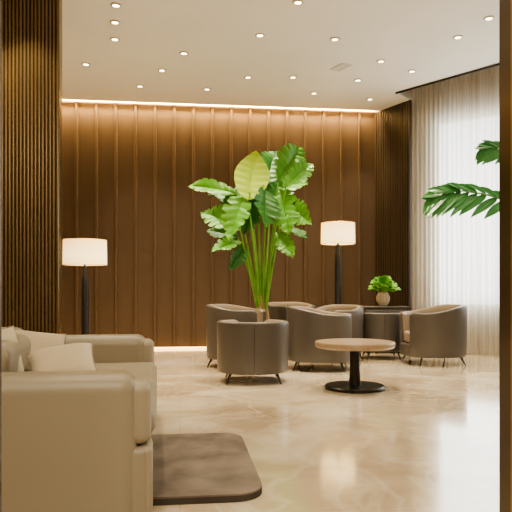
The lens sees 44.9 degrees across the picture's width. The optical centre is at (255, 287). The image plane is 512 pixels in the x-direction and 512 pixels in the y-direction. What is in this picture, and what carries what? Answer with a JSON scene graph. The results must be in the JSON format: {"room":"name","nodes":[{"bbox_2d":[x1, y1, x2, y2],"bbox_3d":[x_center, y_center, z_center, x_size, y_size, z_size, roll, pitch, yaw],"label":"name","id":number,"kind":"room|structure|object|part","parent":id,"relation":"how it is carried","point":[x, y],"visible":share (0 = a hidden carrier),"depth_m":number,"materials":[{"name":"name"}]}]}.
{"room":"hotel lobby","nodes":[
{"label":"hotel lobby","id":0,"kind":"room"},
{"bbox_2d":[2,0,61,333],"bbox_3d":[-3.041,-1.100,6.793,1.748,4.400,0.182,0,0,-7],"label":"wall","id":1,"kind":"structure","parent":0,"point":[31,29],"depth_m":6.78,"materials":[{"name":"brown wood"}]},
{"bbox_2d":[62,101,374,346],"bbox_3d":[-1.479,-1.225,11.303,7.500,4.650,0.184,0,0,-7],"label":"wall","id":2,"kind":"structure","parent":0,"point":[128,169],"depth_m":11.26,"materials":[{"name":"brown wood"}]},
{"bbox_2d":[62,99,374,111],"bbox_3d":[-1.325,-3.322,11.198,7.180,0.035,0.023,0,0,-7],"label":"light strip","id":3,"kind":"object","parent":2,"relation":"attached to","point":[62,99],"visible":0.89,"depth_m":11.27,"materials":[{"name":"beige plastic"}]},
{"bbox_2d":[62,0,498,110],"bbox_3d":[1.380,-3.360,5.050,12.961,0.120,13.100,0,0,0],"label":"ceiling","id":4,"kind":"structure","parent":0,"point":[221,43],"depth_m":8.54,"materials":[{"name":"paint"}]},
{"bbox_2d":[110,20,119,24],"bbox_3d":[-1.749,-3.292,7.692,0.130,0.013,0.130,0,0,0],"label":"recessed light","id":5,"kind":"object","parent":4,"relation":"in","point":[114,22],"visible":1,"depth_m":7.68,"materials":[{"name":"beige"}]},
{"bbox_2d":[110,37,119,41],"bbox_3d":[-1.869,-3.292,8.217,0.130,0.013,0.130,0,0,0],"label":"recessed light","id":6,"kind":"object","parent":4,"relation":"in","point":[115,39],"visible":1,"depth_m":8.21,"materials":[{"name":"beige"}]},
{"bbox_2d":[110,3,121,7],"bbox_3d":[-1.633,-3.292,7.230,0.130,0.013,0.130,0,0,0],"label":"recessed light","id":7,"kind":"object","parent":4,"relation":"in","point":[114,5],"visible":1,"depth_m":7.23,"materials":[{"name":"beige"}]},
{"bbox_2d":[179,51,188,54],"bbox_3d":[-1.011,-3.292,8.706,0.130,0.013,0.130,0,0,0],"label":"recessed light","id":8,"kind":"object","parent":4,"relation":"in","point":[181,52],"visible":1,"depth_m":8.70,"materials":[{"name":"beige"}]},
{"bbox_2d":[255,33,264,37],"bbox_3d":[0.052,-3.292,8.087,0.130,0.013,0.130,0,0,0],"label":"recessed light","id":9,"kind":"object","parent":4,"relation":"in","point":[259,35],"visible":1,"depth_m":8.08,"materials":[{"name":"beige"}]},
{"bbox_2d":[292,0,303,4],"bbox_3d":[0.485,-3.292,7.154,0.130,0.013,0.130,0,0,0],"label":"recessed light","id":10,"kind":"object","parent":4,"relation":"in","point":[295,2],"visible":1,"depth_m":7.15,"materials":[{"name":"beige"}]},
{"bbox_2d":[330,37,339,41],"bbox_3d":[1.047,-3.292,8.217,0.130,0.013,0.130,0,0,0],"label":"recessed light","id":11,"kind":"object","parent":4,"relation":"in","point":[334,39],"visible":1,"depth_m":8.21,"materials":[{"name":"beige"}]},
{"bbox_2d":[330,63,351,71],"bbox_3d":[1.269,-3.293,9.258,0.180,0.012,0.320,0,0,-30],"label":"ceiling vent","id":12,"kind":"object","parent":4,"relation":"in","point":[342,66],"visible":1,"depth_m":9.24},
{"bbox_2d":[395,63,498,93],"bbox_3d":[5.105,-3.310,7.386,0.015,0.080,8.241,0,0,-42],"label":"trim","id":13,"kind":"structure","parent":4,"relation":"attached to","point":[497,64],"depth_m":9.71,"materials":[{"name":"brown metal"}]},
{"bbox_2d":[453,35,462,39],"bbox_3d":[2.656,-3.292,8.151,0.130,0.013,0.130,0,0,0],"label":"recessed light","id":14,"kind":"object","parent":4,"relation":"in","point":[456,37],"visible":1,"depth_m":8.14,"materials":[{"name":"beige"}]},
{"bbox_2d":[483,16,494,20],"bbox_3d":[2.848,-3.292,7.578,0.130,0.013,0.130,0,0,0],"label":"recessed light","id":15,"kind":"object","parent":4,"relation":"in","point":[487,18],"visible":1,"depth_m":7.58,"materials":[{"name":"beige"}]},
{"bbox_2d":[150,348,498,511],"bbox_3d":[1.380,1.150,5.250,13.161,0.100,13.900,0,0,0],"label":"floor","id":16,"kind":"structure","parent":0,"point":[428,441],"depth_m":4.85,"materials":[{"name":"stone"}]},
{"bbox_2d":[0,0,1,511],"bbox_3d":[-0.906,-1.100,2.050,0.088,4.400,0.100,0,0,0],"label":"trim","id":17,"kind":"structure","parent":16,"relation":"on","point":[0,0],"depth_m":2.10,"materials":[{"name":"brown wood"}]},
{"bbox_2d":[2,327,156,511],"bbox_3d":[-1.407,0.711,4.062,1.495,0.771,2.660,0,0,-9],"label":"sofa","id":18,"kind":"object","parent":16,"relation":"on","point":[73,441],"visible":0.86,"depth_m":2.82,"materials":[{"name":"beige leather"}]},
{"bbox_2d":[2,346,7,371],"bbox_3d":[-1.618,0.490,3.497,0.220,0.280,1.039,0,0,-9],"label":"cushion","id":19,"kind":"object","parent":18,"relation":"on","point":[4,353],"depth_m":3.88,"materials":[{"name":"beige fabric"}]},
{"bbox_2d":[2,326,23,371],"bbox_3d":[-1.754,0.461,4.200,0.208,0.388,0.389,0,0,28],"label":"throw pillow","id":20,"kind":"object","parent":18,"relation":"on","point":[8,333],"visible":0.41,"depth_m":4.27,"materials":[{"name":"beige fabric"}]},
{"bbox_2d":[2,334,30,371],"bbox_3d":[-1.783,0.490,4.534,0.220,0.280,1.039,0,0,-9],"label":"cushion","id":21,"kind":"object","parent":18,"relation":"on","point":[14,350],"depth_m":4.24,"materials":[{"name":"beige fabric"}]},
{"bbox_2d":[15,329,66,370],"bbox_3d":[-1.678,0.506,4.750,0.475,0.404,0.268,0,0,-26],"label":"throw pillow","id":22,"kind":"object","parent":18,"relation":"on","point":[39,340],"visible":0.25,"depth_m":4.74,"materials":[{"name":"beige fabric"}]},
{"bbox_2d":[25,343,96,370],"bbox_3d":[-1.261,0.516,4.050,0.463,0.297,0.306,0,0,-20],"label":"throw pillow","id":23,"kind":"object","parent":18,"relation":"on","point":[74,356],"visible":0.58,"depth_m":3.99,"materials":[{"name":"beige fabric"}]},
{"bbox_3d":[-1.196,0.748,2.891,1.265,0.696,0.280,0,0,-9],"label":"arm","id":24,"kind":"part","parent":18,"relation":"part of","materials":[{"name":"beige leather"}]},
{"bbox_2d":[24,362,156,387],"bbox_3d":[-1.262,0.685,4.617,1.035,0.140,1.044,0,0,-9],"label":"seat cushion","id":25,"kind":"object","parent":18,"relation":"on","point":[148,370],"depth_m":4.80,"materials":[{"name":"beige fabric"}]},
{"bbox_3d":[-1.568,0.748,5.241,1.265,0.696,0.280,0,0,-9],"label":"arm","id":26,"kind":"part","parent":18,"relation":"part of","materials":[{"name":"beige leather"}]},
{"bbox_3d":[-0.575,0.896,3.004,0.148,0.303,0.230,0,0,-9],"label":"arm","id":27,"kind":"part","parent":18,"relation":"part of"},
{"bbox_2d":[149,381,156,431],"bbox_3d":[-1.097,0.685,3.580,1.035,0.140,1.044,0,0,-9],"label":"seat cushion","id":28,"kind":"object","parent":18,"relation":"on","point":[153,387],"depth_m":3.38,"materials":[{"name":"beige fabric"}]},
{"bbox_2d":[62,238,106,334],"bbox_3d":[-2.537,0.192,9.200,0.642,1.817,0.642,0,0,0],"label":"floor lamp","id":29,"kind":"object","parent":16,"relation":"on","point":[84,252],"visible":0.78,"depth_m":8.99,"materials":[{"name":"white fabric"}]},
{"bbox_3d":[-2.537,-0.527,9.200,0.638,0.371,0.638,0,0,0],"label":"lamp shade","id":30,"kind":"part","parent":29,"relation":"part of","materials":[{"name":"beige fabric"}]},
{"bbox_2d":[154,347,205,348],"bbox_3d":[-1.325,1.080,11.190,7.180,0.030,0.031,0,0,-7],"label":"light strip","id":31,"kind":"object","parent":16,"relation":"on","point":[154,347],"visible":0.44,"depth_m":11.17,"materials":[{"name":"beige plastic"}]},
{"bbox_2d":[152,433,261,505],"bbox_3d":[-0.400,1.078,3.830,0.742,0.042,1.362,0,0,-7],"label":"rug","id":32,"kind":"object","parent":16,"relation":"on","point":[191,468],"visible":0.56,"depth_m":3.61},
{"bbox_2d":[206,304,265,367],"bbox_3d":[-0.287,0.667,8.753,0.812,0.874,0.820,0,0,22],"label":"armchair","id":33,"kind":"object","parent":16,"relation":"on","point":[214,313],"visible":0.47,"depth_m":8.47,"materials":[{"name":"beige leather"}]},
{"bbox_2d":[187,143,313,319],"bbox_3d":[-0.095,-0.549,9.441,1.938,3.299,1.255,0,0,0],"label":"potted plant","id":34,"kind":"object","parent":16,"relation":"on","point":[242,207],"visible":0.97,"depth_m":9.22,"materials":[{"name":"green plant"}]},
{"bbox_2d":[217,319,288,384],"bbox_3d":[-0.040,0.744,7.353,0.850,0.719,0.841,0,0,-3],"label":"armchair","id":35,"kind":"object","parent":16,"relation":"on","point":[243,348],"visible":1,"depth_m":6.97,"materials":[{"name":"beige leather"}]},
{"bbox_3d":[-0.040,0.882,7.360,0.826,0.189,0.826,0,0,-3],"label":"seat","id":36,"kind":"part","parent":35,"relation":"part of","materials":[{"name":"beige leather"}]},
{"bbox_2d":[268,302,315,319],"bbox_3d":[0.548,0.667,10.007,0.800,0.874,0.792,0,0,-20],"label":"armchair","id":37,"kind":"object","parent":16,"relation":"on","point":[277,310],"visible":0.3,"depth_m":9.74,"materials":[{"name":"beige leather"}]},
{"bbox_2d":[286,306,352,371],"bbox_3d":[0.872,0.677,8.481,0.910,0.854,0.920,0,0,10],"label":"armchair","id":38,"kind":"object","parent":16,"relation":"on","point":[307,325],"visible":0.81,"depth_m":8.07,"materials":[{"name":"beige leather"}]},
{"bbox_3d":[0.880,0.882,8.480,0.894,0.189,0.894,0,0,10],"label":"seat","id":39,"kind":"part","parent":38,"relation":"part of","materials":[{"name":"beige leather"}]},
{"bbox_2d":[321,221,354,303],"bbox_3d":[1.422,-0.016,10.750,0.594,2.231,0.594,0,0,0],"label":"floor lamp","id":40,"kind":"object","parent":16,"relation":"on","point":[337,233],"visible":0.77,"depth_m":10.56,"materials":[{"name":"white fabric"}]},
{"bbox_3d":[1.422,-0.945,10.750,0.590,0.364,0.590,0,0,0],"label":"lamp shade","id":41,"kind":"part","parent":40,"relation":"part of","materials":[{"name":"beige fabric"}]},
{"bbox_2d":[314,304,362,359],"bbox_3d":[1.234,0.682,9.485,0.780,0.843,0.772,0,0,40],"label":"armchair","id":42,"kind":"object","parent":16,"relation":"on","point":[356,311],"visible":0.28,"depth_m":9.30,"materials":[{"name":"beige leather"}]},
{"bbox_2d":[315,338,395,392],"bbox_3d":[1.080,0.842,6.780,0.872,0.516,0.872,0,0,0],"label":"round side table","id":43,"kind":"object","parent":16,"relation":"on","point":[354,384],"visible":1,"depth_m":6.65,"materials":[{"name":"brown wood"}]},
{"bbox_2d":[362,313,400,359],"bbox_3d":[1.970,0.742,9.754,0.690,0.723,0.683,0,0,2],"label":"armchair","id":44,"kind":"object","parent":16,"relation":"on","point":[383,326],"visible":0.57,"depth_m":9.44,"materials":[{"name":"beige leather"}]},
{"bbox_3d":[1.970,0.882,9.760,0.671,0.189,0.671,0,0,2],"label":"seat","id":45,"kind":"part","parent":44,"relation":"part of","materials":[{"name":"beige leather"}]},
{"bbox_2d":[363,306,408,352],"bbox_3d":[2.200,0.705,10.609,0.760,0.790,0.422,0,0,0],"label":"base cabinet","id":46,"kind":"object","parent":16,"relation":"on","point":[366,309],"visible":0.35,"depth_m":10.43,"materials":[{"name":"brown wood"}]},
{"bbox_3d":[2.025,0.690,10.422,0.330,0.640,0.014,0,0,0],"label":"door","id":47,"kind":"part","parent":46,"relation":"part of","materials":[{"name":"brown wood"}]},
{"bbox_2d":[368,275,400,305],"bbox_3d":[2.206,0.040,10.641,0.564,0.539,0.465,0,0,0],"label":"potted plant","id":48,"kind":"object","parent":46,"relation":"on","point":[382,298],"visible":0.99,"depth_m":10.56,"materials":[{"name":"green plant"}]},
{"bbox_3d":[2.375,0.690,10.422,0.330,0.640,0.014,0,0,0],"label":"door","id":49,"kind":"part","parent":46,"relation":"part of","materials":[{"name":"brown wood"}]},
{"bbox_2d":[399,304,466,366],"bbox_3d":[2.588,0.672,9.051,0.910,0.864,0.920,0,0,-8],"label":"armchair","id":50,"kind":"object","parent":16,"relation":"on","point":[437,331],"visible":1,"depth_m":8.65,"materials":[{"name":"beige leather"}]},
{"bbox_2d":[404,330,409,342],"bbox_3d":[2.546,0.708,9.045,0.752,0.180,0.684,0,0,-8],"label":"seat cushion","id":51,"kind":"object","parent":50,"relation":"on","point":[406,332],"depth_m":8.97,"materials":[{"name":"beige leather"}]},
{"bbox_3d":[2.580,0.882,9.050,0.894,0.189,0.894,0,0,-8],"label":"seat","id":52,"kind":"part","parent":50,"relation":"part of","materials":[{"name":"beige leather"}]},
{"bbox_2d":[421,182,498,218],"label":"plant","id":53,"kind":"object","parent":16,"relation":"on","point":[443,199],"depth_m":6.86,"materials":[{"name":"green plant"}]},
{"bbox_2d":[475,140,498,165],"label":"plant","id":54,"kind":"object","parent":16,"relation":"on","point":[488,151],"depth_m":6.87,"materials":[{"name":"green plant"}]},
{"bbox_2d":[499,0,510,511],"bbox_3d":[0.862,-1.100,2.050,0.076,4.400,0.100,0,0,0],"label":"trim","id":55,"kind":"structure","parent":16,"relation":"on","point":[504,5],"depth_m":2.06,"materials":[{"name":"brown wood"}]},
{"bbox_2d":[511,0,511,511],"bbox_3d":[0.861,-1.100,1.992,0.078,4.400,0.015,0,0,0],"label":"trim","id":56,"kind":"structure","parent":16,"relation":"on","point":[511,0],"depth_m":1.99,"materials":[{"name":"brown wood"}]},
{"bbox_2d":[375,100,411,310],"bbox_3d":[2.537,-1.100,11.320,0.180,4.400,0.945,0,0,-30],"label":"wall","id":57,"kind":"structure","parent":0,"point":[393,124],"depth_m":11.20,"materials":[{"name":"brown wood"}]},
{"bbox_3d":[4.910,-4.025,7.575,5.901,0.050,7.104,0,0,0],"label":"ceiling","id":58,"kind":"structure","parent":0,"visible":0},
{"bbox_2d":[412,66,498,354],"bbox_3d":[5.060,-1.455,9.182,5.700,5.070,0.064,0,0,35],"label":"sheer curtain","id":59,"kind":"object","parent":58,"relation":"hanging from","point":[455,259],"visible":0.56,"depth_m":10.35,"materials":[{"name":"white fabric"}]}
]}

